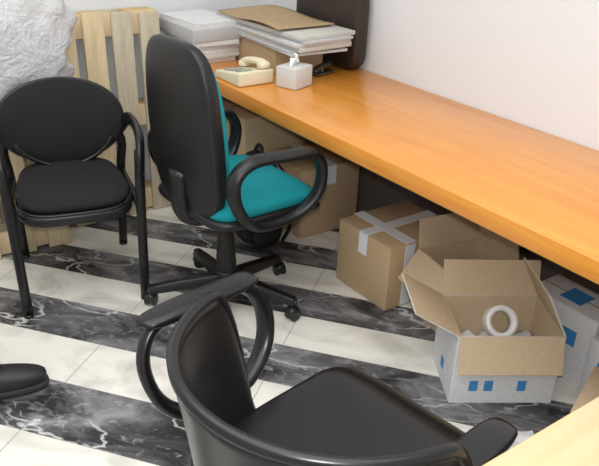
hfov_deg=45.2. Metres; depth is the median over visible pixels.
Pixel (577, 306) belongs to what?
cardboard box
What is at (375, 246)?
cardboard box
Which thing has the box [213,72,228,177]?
cushion
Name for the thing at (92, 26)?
wooden pallet
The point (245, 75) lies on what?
desk telephone
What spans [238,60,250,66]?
cup
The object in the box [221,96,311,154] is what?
cardboard box
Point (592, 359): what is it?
cardboard box
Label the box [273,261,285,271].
hood
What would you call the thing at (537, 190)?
wooden desk
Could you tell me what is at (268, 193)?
seat cushion
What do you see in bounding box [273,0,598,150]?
wall
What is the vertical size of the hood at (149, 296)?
0.044 m
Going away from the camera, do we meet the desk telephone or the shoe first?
the shoe
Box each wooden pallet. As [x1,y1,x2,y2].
[0,149,70,258]
[0,158,32,222]
[66,6,170,228]
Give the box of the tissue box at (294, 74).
[276,52,311,89]
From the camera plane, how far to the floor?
2.62 m
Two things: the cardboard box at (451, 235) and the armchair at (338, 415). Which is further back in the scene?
the cardboard box at (451, 235)
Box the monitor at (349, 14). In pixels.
[296,0,369,68]
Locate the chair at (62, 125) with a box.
[0,77,149,318]
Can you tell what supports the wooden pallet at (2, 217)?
on the floor
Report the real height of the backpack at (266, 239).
0.483 m
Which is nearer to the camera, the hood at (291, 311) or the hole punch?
the hood at (291, 311)
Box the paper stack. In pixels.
[159,5,354,73]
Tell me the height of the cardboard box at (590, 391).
0.222 m
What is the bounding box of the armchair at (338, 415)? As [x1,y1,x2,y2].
[136,271,517,465]
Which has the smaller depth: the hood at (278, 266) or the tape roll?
the tape roll
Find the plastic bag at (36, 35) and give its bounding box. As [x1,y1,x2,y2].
[0,0,77,100]
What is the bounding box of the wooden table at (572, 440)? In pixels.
[482,397,598,465]
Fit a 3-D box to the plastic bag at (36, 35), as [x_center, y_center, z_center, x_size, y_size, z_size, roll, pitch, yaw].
[-1.115,-0.769,2.861,0.503,0.506,0.168,-16,32,-32]
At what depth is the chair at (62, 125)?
2.80 m
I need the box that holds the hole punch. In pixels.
[312,61,334,76]
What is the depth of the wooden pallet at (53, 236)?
3.17 m
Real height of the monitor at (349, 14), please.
0.458 m
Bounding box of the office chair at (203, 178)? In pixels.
[144,34,327,321]
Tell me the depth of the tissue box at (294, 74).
2.93 m
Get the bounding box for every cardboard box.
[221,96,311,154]
[266,142,359,238]
[336,200,435,310]
[398,213,518,331]
[402,257,566,402]
[541,274,598,386]
[570,366,598,412]
[577,336,598,395]
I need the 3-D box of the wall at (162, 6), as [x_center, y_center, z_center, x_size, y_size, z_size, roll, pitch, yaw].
[-2.096,-1.091,2.333,4.750,2.800,0.120,-16,32,-32]
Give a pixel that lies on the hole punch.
(318, 70)
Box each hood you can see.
[144,291,157,301]
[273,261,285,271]
[285,306,299,316]
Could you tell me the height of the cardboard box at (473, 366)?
0.412 m
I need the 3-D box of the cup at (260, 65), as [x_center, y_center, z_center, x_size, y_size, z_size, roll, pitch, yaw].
[-0.149,-0.696,2.983,0.051,0.032,0.052,-16,23,-32]
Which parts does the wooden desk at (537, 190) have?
panel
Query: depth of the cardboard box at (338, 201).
3.39 m
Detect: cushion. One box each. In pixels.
[162,154,311,221]
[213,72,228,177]
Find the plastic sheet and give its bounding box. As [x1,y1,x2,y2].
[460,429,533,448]
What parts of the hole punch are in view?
lever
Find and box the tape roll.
[482,305,518,335]
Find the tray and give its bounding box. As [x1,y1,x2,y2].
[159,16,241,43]
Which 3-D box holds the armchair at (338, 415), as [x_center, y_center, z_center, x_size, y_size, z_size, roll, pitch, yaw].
[0.030,0.511,1.540,0.691,0.808,0.772,-22,36,-39]
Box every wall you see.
[23,0,272,179]
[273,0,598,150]
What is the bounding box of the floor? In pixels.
[0,205,577,465]
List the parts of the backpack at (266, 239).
handle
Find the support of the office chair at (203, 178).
on the floor
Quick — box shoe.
[0,363,48,399]
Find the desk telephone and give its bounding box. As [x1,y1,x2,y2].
[215,56,272,86]
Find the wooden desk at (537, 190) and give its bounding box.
[210,58,598,293]
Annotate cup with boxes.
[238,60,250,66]
[257,62,269,68]
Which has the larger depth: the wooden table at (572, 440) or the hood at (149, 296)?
the hood at (149, 296)
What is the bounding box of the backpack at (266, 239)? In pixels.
[234,143,291,247]

